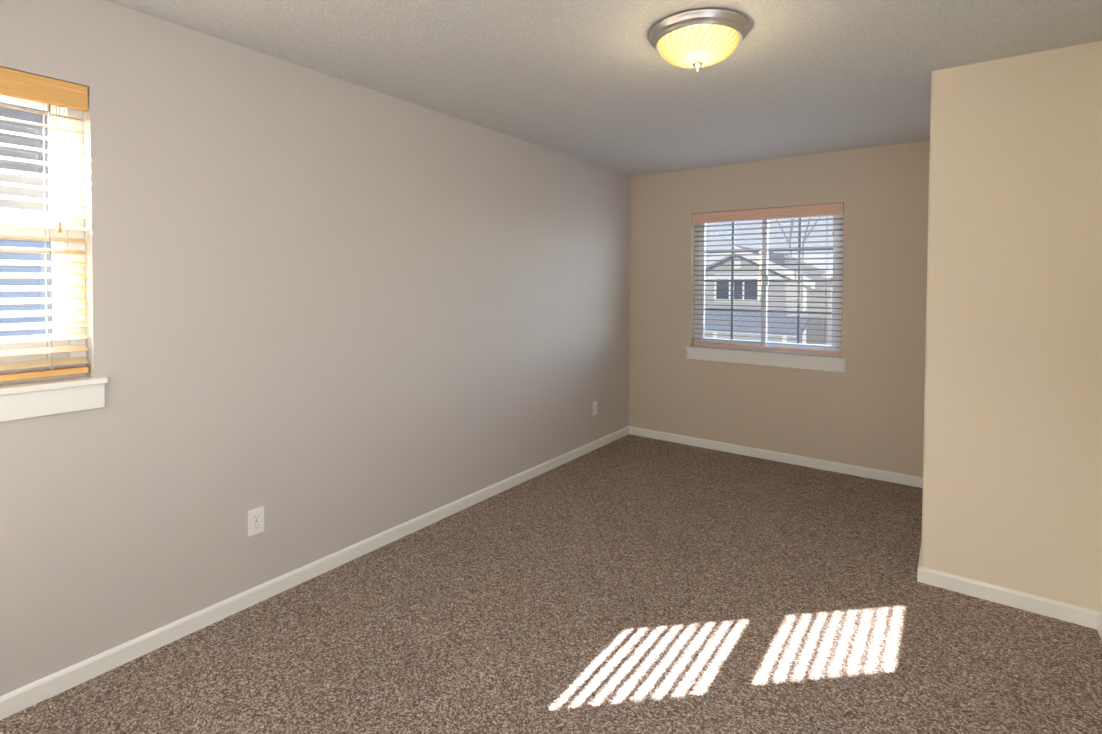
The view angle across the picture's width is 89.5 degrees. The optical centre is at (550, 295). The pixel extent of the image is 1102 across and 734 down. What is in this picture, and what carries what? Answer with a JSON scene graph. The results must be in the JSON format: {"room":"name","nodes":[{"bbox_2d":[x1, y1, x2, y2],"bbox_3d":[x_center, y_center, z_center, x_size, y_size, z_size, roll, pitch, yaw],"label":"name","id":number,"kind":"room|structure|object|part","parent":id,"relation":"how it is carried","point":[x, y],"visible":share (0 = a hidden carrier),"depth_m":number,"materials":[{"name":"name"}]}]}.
{"room":"empty bedroom","nodes":[
{"label":"empty bedroom","id":0,"kind":"room"},
{"bbox_2d":[0,0,630,695],"bbox_3d":[-0.840,0.133,3.214,0.140,2.440,5.480,1,2,36],"label":"wall","id":1,"kind":"structure","parent":0,"point":[326,316],"depth_m":2.51,"materials":[{"name":"grey paint"}]},
{"bbox_2d":[0,95,86,384],"bbox_3d":[-1.941,-0.210,1.756,0.066,1.063,0.727,1,2,36],"label":"window","id":2,"kind":"structure","parent":1,"relation":"in","point":[73,137],"depth_m":1.99,"materials":[{"name":"white plastic"}]},
{"bbox_3d":[-1.942,-0.255,1.755,0.030,0.798,0.555,1,2,36],"label":"glass","id":3,"kind":"part","parent":2,"relation":"part of","materials":[{"name":"glass"}]},
{"bbox_2d":[0,67,88,381],"bbox_3d":[-1.885,-0.226,1.714,0.074,1.020,0.717,1,2,36],"label":"window blind","id":4,"kind":"object","parent":2,"relation":"attached to","point":[31,87],"visible":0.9,"depth_m":1.91,"materials":[{"name":"brown wood"}]},
{"bbox_3d":[-1.894,0.273,1.731,0.048,0.022,0.711,1,2,36],"label":"rail","id":5,"kind":"part","parent":4,"relation":"part of","materials":[{"name":"brown wood"}]},
{"bbox_2d":[0,376,107,421],"bbox_3d":[-1.877,0.355,1.720,0.104,0.108,0.797,1,2,36],"label":"sill","id":6,"kind":"structure","parent":1,"relation":"attached to","point":[25,400],"depth_m":1.89,"materials":[{"name":"white wood"}]},
{"bbox_2d":[248,506,263,536],"bbox_3d":[-1.310,1.002,2.471,0.007,0.114,0.070,1,2,36],"label":"electrical outlet","id":7,"kind":"object","parent":1,"relation":"attached to","point":[256,521],"visible":1,"depth_m":2.47,"materials":[{"name":"white plastic"}]},
{"bbox_2d":[0,426,631,719],"bbox_3d":[-0.785,1.318,3.196,0.013,0.072,5.200,1,2,36],"label":"baseboard","id":8,"kind":"structure","parent":1,"relation":"attached to","point":[58,682],"depth_m":2.42,"materials":[{"name":"white wood"}]},
{"bbox_2d":[593,401,596,414],"bbox_3d":[0.383,0.969,4.789,0.013,0.114,0.070,1,2,36],"label":"electrical outlet","id":9,"kind":"object","parent":1,"relation":"attached to","point":[595,408],"visible":1,"depth_m":4.78,"materials":[{"name":"white plastic"}]},
{"bbox_2d":[0,434,1101,733],"bbox_3d":[0.426,1.440,2.316,3.290,0.120,5.480,1,2,36],"label":"floor","id":10,"kind":"structure","parent":0,"point":[632,584],"depth_m":2.26,"materials":[{"name":"carpet"}]},
{"bbox_2d":[105,0,1101,175],"bbox_3d":[0.439,-1.119,2.258,3.290,0.120,5.480,1,2,36],"label":"ceiling","id":11,"kind":"structure","parent":0,"point":[604,84],"depth_m":2.52,"materials":[{"name":"paint"}]},
{"bbox_2d":[649,7,749,71],"bbox_3d":[0.588,-0.978,2.227,0.390,0.160,0.390,1,2,36],"label":"ceiling light","id":12,"kind":"object","parent":11,"relation":"attached to","point":[697,38],"visible":1,"depth_m":2.12,"materials":[{"name":"yellow glass"}]},
{"bbox_3d":[0.588,-0.974,2.227,0.319,0.088,0.319,1,2,36],"label":"glass","id":13,"kind":"part","parent":12,"relation":"part of","materials":[{"name":"beige glass"}]},
{"bbox_2d":[629,140,929,476],"bbox_3d":[2.061,0.121,4.404,3.150,2.440,0.140,1,2,36],"label":"wall","id":14,"kind":"structure","parent":0,"point":[865,409],"depth_m":4.35,"materials":[{"name":"beige paint"}]},
{"bbox_2d":[686,346,845,371],"bbox_3d":[1.733,0.514,4.593,1.266,0.108,0.104,1,2,36],"label":"sill","id":15,"kind":"structure","parent":14,"relation":"attached to","point":[804,361],"depth_m":4.52,"materials":[{"name":"white wood"}]},
{"bbox_2d":[694,210,843,356],"bbox_3d":[1.786,-0.118,4.648,1.196,1.198,0.062,1,2,36],"label":"window","id":16,"kind":"structure","parent":14,"relation":"in","point":[700,330],"depth_m":4.62,"materials":[{"name":"white plastic"}]},
{"bbox_3d":[1.564,-0.128,4.792,0.494,1.013,0.008,1,2,36],"label":"back window grid","id":17,"kind":"part","parent":16,"relation":"part of","materials":[{"name":"white plastic"}]},
{"bbox_2d":[693,203,843,354],"bbox_3d":[1.744,-0.134,4.589,1.186,1.155,0.074,1,2,36],"label":"window blind","id":18,"kind":"object","parent":16,"relation":"attached to","point":[793,211],"visible":0.94,"depth_m":4.54,"materials":[{"name":"brown wood"}]},
{"bbox_3d":[1.746,0.432,4.609,1.180,0.022,0.048,1,2,36],"label":"rail","id":19,"kind":"part","parent":18,"relation":"part of","materials":[{"name":"brown wood"}]},
{"bbox_3d":[2.008,-0.119,4.501,0.494,1.013,0.008,1,2,36],"label":"back window grid","id":20,"kind":"part","parent":16,"relation":"part of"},
{"bbox_2d":[632,427,922,487],"bbox_3d":[1.712,1.299,4.585,2.355,0.072,0.013,1,2,36],"label":"baseboard","id":21,"kind":"structure","parent":14,"relation":"attached to","point":[893,477],"depth_m":4.44,"materials":[{"name":"white wood"}]},
{"bbox_2d":[921,41,1101,611],"bbox_3d":[2.521,0.153,3.086,0.675,2.540,1.550,1,2,36],"label":"wall","id":22,"kind":"structure","parent":0,"point":[1012,475],"depth_m":2.46,"materials":[{"name":"beige paint"}]},
{"bbox_2d":[917,540,921,581],"bbox_3d":[2.206,1.332,3.274,0.013,0.072,1.473,1,2,36],"label":"baseboard","id":23,"kind":"structure","parent":22,"relation":"attached to","point":[918,572],"depth_m":2.68,"materials":[{"name":"white wood"}]},
{"bbox_2d":[920,562,1091,627],"bbox_3d":[2.024,1.348,2.504,0.570,0.072,0.013,1,2,36],"label":"baseboard","id":24,"kind":"structure","parent":22,"relation":"attached to","point":[1070,613],"depth_m":2.48,"materials":[{"name":"white wood"}]},
{"bbox_2d":[1092,610,1101,640],"bbox_3d":[1.196,1.382,0.826,0.013,0.072,3.700,1,2,36],"label":"baseboard","id":25,"kind":"structure","parent":22,"relation":"attached to","point":[1096,615],"depth_m":2.31,"materials":[{"name":"white wood"}]},
{"label":"outside","id":26,"kind":"structure","parent":0,"visible":0},
{"label":"ground","id":27,"kind":"structure","parent":26,"visible":0},
{"bbox_2d":[0,239,52,336],"bbox_3d":[-7.426,1.498,8.534,9.000,5.200,23.000,1,2,36],"label":"house","id":28,"kind":"structure","parent":27,"relation":"on","point":[32,256],"depth_m":4.80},
{"bbox_2d":[0,102,47,173],"bbox_3d":[-7.407,-2.211,8.450,9.900,2.580,23.800,1,2,36],"label":"shingles","id":29,"kind":"object","parent":28,"relation":"on","point":[25,116],"depth_m":5.12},
{"bbox_2d":[0,168,48,211],"bbox_3d":[-3.575,-0.798,5.684,0.500,0.440,23.800,1,2,36],"label":"fascia","id":30,"kind":"object","parent":28,"relation":"attached to","point":[11,190],"depth_m":4.46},
{"bbox_2d":[705,253,827,344],"bbox_3d":[11.286,0.716,29.533,6.000,6.010,9.000,1,2,36],"label":"house","id":31,"kind":"structure","parent":27,"relation":"on","point":[810,333],"depth_m":25.60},
{"bbox_2d":[716,279,757,299],"bbox_3d":[8.635,-0.355,25.861,1.900,1.050,0.015,1,2,36],"label":"pane","id":32,"kind":"object","parent":31,"relation":"attached to","point":[737,288],"depth_m":25.78,"materials":[{"name":"grey glass"}]},
{"bbox_2d":[705,331,796,342],"bbox_3d":[7.493,2.583,24.381,6.200,2.470,0.250,1,2,36],"label":"trim","id":33,"kind":"structure","parent":31,"relation":"attached to","point":[715,332],"depth_m":23.56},
{"bbox_2d":[705,307,813,335],"bbox_3d":[7.958,1.062,24.973,6.600,0.950,2.300,1,2,36],"label":"shingles","id":34,"kind":"object","parent":31,"relation":"attached to","point":[714,316],"depth_m":24.01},
{"bbox_2d":[705,246,814,289],"bbox_3d":[8.350,-1.319,25.441,6.900,2.006,0.050,1,2,36],"label":"trim","id":35,"kind":"structure","parent":31,"relation":"attached to","point":[759,278],"depth_m":25.27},
{"bbox_2d":[714,289,806,343],"bbox_3d":[8.620,1.060,25.882,6.060,5.460,0.050,1,2,36],"label":"trim","id":36,"kind":"structure","parent":31,"relation":"attached to","point":[758,293],"depth_m":25.25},
{"bbox_2d":[706,256,817,293],"bbox_3d":[8.625,-1.061,25.826,6.900,1.836,0.050,1,2,36],"label":"fascia","id":37,"kind":"object","parent":31,"relation":"attached to","point":[751,262],"depth_m":25.40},
{"bbox_2d":[737,246,832,284],"bbox_3d":[11.297,-1.480,29.483,6.900,1.816,10.000,1,2,36],"label":"shingles","id":38,"kind":"object","parent":31,"relation":"on","point":[796,267],"depth_m":26.91,"materials":[{"name":"grey"}]},
{"bbox_2d":[776,217,819,343],"bbox_3d":[9.719,-1.132,19.925,4.454,10.123,4.128,1,2,36],"label":"tree","id":39,"kind":"object","parent":27,"relation":"on","point":[801,283],"depth_m":19.54,"materials":[{"name":"brown plant"}]},
{"bbox_2d":[827,277,831,344],"bbox_3d":[19.849,0.367,29.474,9.200,6.800,9.000,1,2,36],"label":"house","id":40,"kind":"structure","parent":27,"relation":"on","point":[829,327],"depth_m":28.11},
{"bbox_2d":[823,270,832,278],"bbox_3d":[17.044,0.385,25.622,10.100,6.910,0.530,1,2,36],"label":"trim","id":41,"kind":"structure","parent":40,"relation":"attached to","point":[830,272],"depth_m":27.62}
]}

